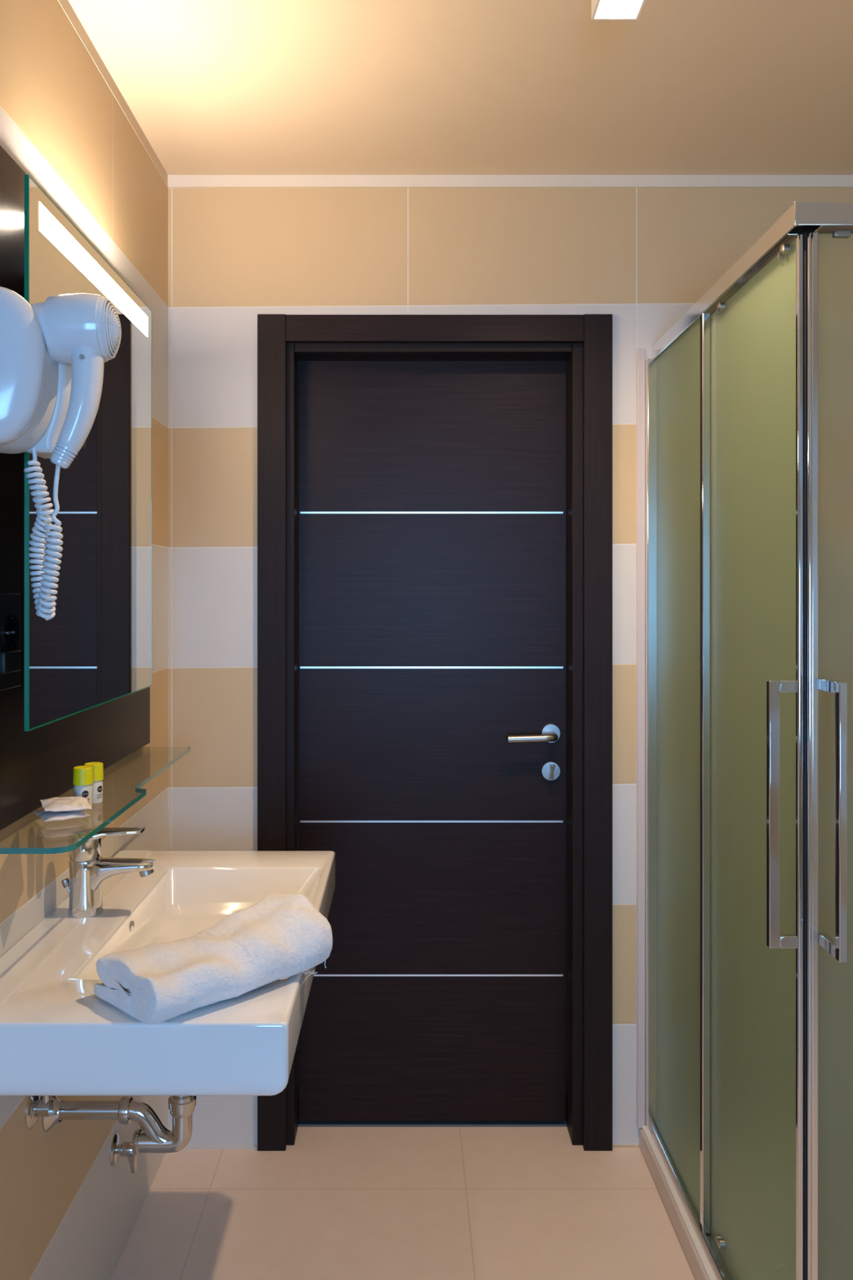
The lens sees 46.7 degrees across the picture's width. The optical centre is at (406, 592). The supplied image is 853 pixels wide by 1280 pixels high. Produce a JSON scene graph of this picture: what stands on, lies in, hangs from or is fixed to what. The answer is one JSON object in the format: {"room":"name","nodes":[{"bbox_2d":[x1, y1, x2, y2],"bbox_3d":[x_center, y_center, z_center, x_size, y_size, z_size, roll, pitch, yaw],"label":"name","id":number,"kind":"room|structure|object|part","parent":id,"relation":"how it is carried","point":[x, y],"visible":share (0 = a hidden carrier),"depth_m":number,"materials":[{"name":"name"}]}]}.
{"room":"hotel bathroom","nodes":[
{"label":"hotel bathroom","id":0,"kind":"room"},
{"bbox_2d":[0,0,168,1279],"bbox_3d":[-0.666,0.191,0.255,0.120,2.439,4.510,0,0,0],"label":"wall","id":1,"kind":"structure","parent":0,"point":[66,1213],"depth_m":1.85,"materials":[{"name":"tile"}]},
{"bbox_2d":[25,1095,53,1129],"bbox_3d":[-0.578,0.754,1.600,0.056,0.223,0.061,0,0,0],"label":"angle valve","id":2,"kind":"object","parent":1,"relation":"attached to","point":[37,1106],"visible":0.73,"depth_m":1.59,"materials":[{"name":"silver metal"}]},
{"bbox_2d":[0,145,150,830],"bbox_3d":[-0.596,-0.151,1.602,0.021,0.988,1.304,0,0,0],"label":"wall panel","id":3,"kind":"object","parent":1,"relation":"attached to","point":[37,764],"visible":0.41,"depth_m":1.50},
{"bbox_2d":[0,593,21,690],"bbox_3d":[-0.579,0.070,1.438,0.013,0.139,0.087,0,0,0],"label":"wall socket","id":4,"kind":"object","parent":3,"relation":"attached to","point":[10,603],"visible":1,"depth_m":1.44,"materials":[{"name":"black plastic"}]},
{"bbox_2d":[0,286,121,620],"bbox_3d":[-0.492,-0.177,1.298,0.225,0.428,0.141,0,0,-15],"label":"hair dryer","id":5,"kind":"object","parent":3,"relation":"hanging from","point":[54,352],"visible":1,"depth_m":1.26,"materials":[{"name":"white plastic"}]},
{"bbox_3d":[-0.478,-0.077,1.295,0.040,0.227,0.076,0,0,-35],"label":"coiled cord","id":6,"kind":"part","parent":5,"relation":"part of","materials":[{"name":"white plastic"}]},
{"bbox_3d":[-0.422,-0.250,1.282,0.056,0.138,0.048,0,0,0],"label":"handle","id":7,"kind":"part","parent":5,"relation":"part of","materials":[{"name":"white plastic"}]},
{"bbox_2d":[102,298,121,358],"bbox_3d":[-0.384,-0.347,1.299,0.016,0.076,0.076,0,0,-4],"label":"grille","id":8,"kind":"object","parent":5,"relation":"attached to","point":[111,325],"depth_m":1.28,"materials":[{"name":"white plastic"}]},
{"bbox_2d":[24,174,151,731],"bbox_3d":[-0.561,-0.199,1.746,0.048,0.792,0.680,0,0,0],"label":"wall mirror","id":9,"kind":"object","parent":3,"relation":"attached to","point":[95,650],"visible":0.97,"depth_m":1.70,"materials":[{"name":"silver glass"}]},
{"bbox_2d":[0,746,191,853],"bbox_3d":[-0.531,0.351,1.782,0.148,0.008,0.881,0,0,0],"label":"glass shelf","id":10,"kind":"object","parent":1,"relation":"attached to","point":[68,848],"visible":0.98,"depth_m":1.44,"materials":[{"name":"clear"}]},
{"bbox_2d":[34,809,90,822],"bbox_3d":[-0.530,0.340,1.520,0.066,0.011,0.074,0,0,-34],"label":"sachet","id":11,"kind":"object","parent":10,"relation":"on","point":[49,815],"visible":0.78,"depth_m":1.50,"materials":[{"name":"white"}]},
{"bbox_2d":[40,796,92,812],"bbox_3d":[-0.527,0.327,1.527,0.068,0.014,0.074,0,0,-26],"label":"sachet","id":12,"kind":"object","parent":11,"relation":"on","point":[55,804],"visible":1,"depth_m":1.51,"materials":[{"name":"white paper"}]},
{"bbox_2d":[72,765,93,806],"bbox_3d":[-0.524,0.315,1.600,0.031,0.064,0.031,0,0,0],"label":"toiletry bottle","id":13,"kind":"object","parent":10,"relation":"on","point":[82,775],"visible":0.73,"depth_m":1.59,"materials":[{"name":"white plastic"}]},
{"bbox_2d":[84,762,103,804],"bbox_3d":[-0.517,0.315,1.634,0.031,0.064,0.031,0,0,0],"label":"toiletry bottle","id":14,"kind":"object","parent":10,"relation":"on","point":[97,785],"visible":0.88,"depth_m":1.62,"materials":[{"name":"white plastic"}]},
{"bbox_2d":[57,0,167,186],"bbox_3d":[-0.665,-1.044,0.252,0.121,0.030,4.504,0,0,0],"label":"trim","id":15,"kind":"structure","parent":1,"relation":"attached to","point":[65,5],"depth_m":2.02,"materials":[{"name":"paint"}]},
{"bbox_2d":[41,1095,196,1155],"bbox_3d":[-0.481,0.887,1.672,0.250,0.124,0.062,0,0,0],"label":"trap","id":16,"kind":"object","parent":1,"relation":"attached to","point":[154,1137],"visible":0.98,"depth_m":1.66,"materials":[{"name":"silver metal"}]},
{"bbox_2d":[109,1132,137,1173],"bbox_3d":[-0.583,1.162,2.048,0.047,0.076,0.061,0,0,0],"label":"angle valve","id":17,"kind":"object","parent":1,"relation":"attached to","point":[124,1149],"visible":0.87,"depth_m":2.04,"materials":[{"name":"silver metal"}]},
{"bbox_3d":[-0.570,1.172,2.048,0.021,0.056,0.016,0,0,0],"label":"lever knob","id":18,"kind":"part","parent":17,"relation":"part of","materials":[{"name":"silver metal"}]},
{"bbox_2d":[0,850,335,1095],"bbox_3d":[-0.378,0.593,1.670,0.456,0.100,0.840,0,0,0],"label":"washbasin","id":19,"kind":"object","parent":1,"relation":"attached to","point":[58,1037],"visible":0.77,"depth_m":1.31,"materials":[{"name":"white ceramic"}]},
{"bbox_2d":[61,826,155,918],"bbox_3d":[-0.508,0.473,1.679,0.158,0.144,0.054,0,0,0],"label":"tap","id":20,"kind":"object","parent":19,"relation":"on","point":[88,870],"visible":0.94,"depth_m":1.66,"materials":[{"name":"silver metal"}]},
{"bbox_3d":[-0.579,0.494,1.679,0.016,0.016,0.012,0,0,0],"label":"rod knob","id":21,"kind":"part","parent":20,"relation":"part of","materials":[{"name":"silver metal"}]},
{"bbox_3d":[-0.509,0.410,1.679,0.120,0.018,0.052,0,0,0],"label":"lever","id":22,"kind":"part","parent":20,"relation":"part of","materials":[{"name":"silver metal"}]},
{"bbox_3d":[-0.489,0.489,1.679,0.120,0.072,0.048,0,0,0],"label":"spout","id":23,"kind":"part","parent":20,"relation":"part of","materials":[{"name":"silver metal"}]},
{"bbox_2d":[93,893,332,1024],"bbox_3d":[-0.259,0.500,1.381,0.306,0.092,0.158,0,0,-45],"label":"folded towel","id":24,"kind":"object","parent":19,"relation":"on","point":[278,936],"visible":1,"depth_m":1.33,"materials":[{"name":"white fabric"}]},
{"bbox_2d":[111,1126,695,1279],"bbox_3d":[0.465,1.460,0.370,2.381,0.100,4.980,0,0,0],"label":"floor","id":25,"kind":"structure","parent":0,"point":[340,1202],"depth_m":2.25,"materials":[{"name":"tile"}]},
{"bbox_2d":[640,1128,719,1279],"bbox_3d":[1.063,1.383,2.030,0.943,0.053,0.959,0,0,0],"label":"shower tray","id":26,"kind":"object","parent":25,"relation":"on","point":[702,1264],"depth_m":2.17,"materials":[{"name":"ceramic"}]},
{"bbox_2d":[636,200,852,1279],"bbox_3d":[1.060,0.392,2.015,0.950,2.036,0.989,0,0,0],"label":"shower enclosure","id":27,"kind":"object","parent":25,"relation":"on","point":[744,405],"visible":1,"depth_m":1.83,"materials":[{"name":"glass"}]},
{"bbox_3d":[0.632,0.377,2.284,0.006,1.937,0.391,0,0,0],"label":"fixed glass","id":28,"kind":"part","parent":27,"relation":"part of","materials":[{"name":"green glass"}]},
{"bbox_3d":[0.630,0.379,2.082,0.017,1.933,0.018,0,0,0],"label":"glass post","id":29,"kind":"part","parent":27,"relation":"part of","materials":[{"name":"silver metal"}]},
{"bbox_3d":[0.646,-0.607,2.046,0.046,0.037,0.927,0,0,0],"label":"rail","id":30,"kind":"part","parent":27,"relation":"part of","materials":[{"name":"metal"}]},
{"bbox_3d":[0.643,0.382,1.864,0.006,1.927,0.502,0,0,0],"label":"sliding door","id":31,"kind":"part","parent":27,"relation":"part of","materials":[{"name":"green glass"}]},
{"bbox_3d":[0.615,0.361,1.614,0.049,0.436,0.014,0,0,0],"label":"pull handle","id":32,"kind":"part","parent":27,"relation":"part of","materials":[{"name":"silver metal"}]},
{"bbox_3d":[1.080,-0.607,1.603,0.907,0.037,0.046,0,0,0],"label":"rail","id":33,"kind":"part","parent":27,"relation":"part of","materials":[{"name":"metal"}]},
{"bbox_3d":[0.673,0.354,1.560,0.012,0.431,0.080,0,0,0],"label":"pull handle","id":34,"kind":"part","parent":27,"relation":"part of","materials":[{"name":"silver metal"}]},
{"bbox_3d":[0.876,0.382,1.603,0.420,1.927,0.006,0,0,0],"label":"sliding door","id":35,"kind":"part","parent":27,"relation":"part of","materials":[{"name":"green glass"}]},
{"bbox_2d":[67,0,852,174],"bbox_3d":[0.465,-1.109,0.255,2.381,0.100,4.750,0,0,0],"label":"ceiling","id":36,"kind":"structure","parent":0,"point":[213,86],"depth_m":2.06,"materials":[{"name":"paint"}]},
{"bbox_2d":[591,0,645,20],"bbox_3d":[0.360,-1.024,1.668,0.080,0.069,0.080,0,0,0],"label":"ceiling spotlight","id":37,"kind":"object","parent":36,"relation":"attached to","point":[602,10],"visible":1,"depth_m":1.70,"materials":[{"name":"white metal"}]},
{"bbox_2d":[168,187,852,1147],"bbox_3d":[0.465,0.191,2.570,2.381,2.439,0.120,0,0,0],"label":"wall","id":38,"kind":"structure","parent":0,"point":[642,257],"depth_m":2.51,"materials":[{"name":"tile"}]},
{"bbox_2d":[183,1145,257,1148],"bbox_3d":[-0.491,1.407,2.507,0.230,0.005,0.006,0,0,0],"label":"trim","id":39,"kind":"structure","parent":38,"relation":"attached to","point":[186,1146],"depth_m":2.50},
{"bbox_2d":[257,314,612,1151],"bbox_3d":[0.072,0.353,2.599,0.898,2.114,0.209,0,0,0],"label":"door","id":40,"kind":"structure","parent":38,"relation":"in","point":[434,491],"depth_m":2.60,"materials":[{"name":"wood"}]},
{"bbox_3d":[-0.341,0.353,2.502,0.072,2.114,0.016,0,0,0],"label":"casing","id":41,"kind":"part","parent":40,"relation":"part of","materials":[{"name":"black wood"}]},
{"bbox_3d":[0.328,0.376,2.568,0.131,0.025,0.059,0,0,0],"label":"lever","id":42,"kind":"part","parent":40,"relation":"part of","materials":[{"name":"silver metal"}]},
{"bbox_3d":[0.485,0.353,2.502,0.072,2.114,0.016,0,0,0],"label":"casing","id":43,"kind":"part","parent":40,"relation":"part of","materials":[{"name":"black wood"}]},
{"bbox_2d":[167,174,852,187],"bbox_3d":[0.465,-1.044,2.567,2.141,0.030,0.126,0,0,0],"label":"trim","id":44,"kind":"structure","parent":38,"relation":"attached to","point":[173,180],"depth_m":2.50,"materials":[{"name":"paint"}]}
]}

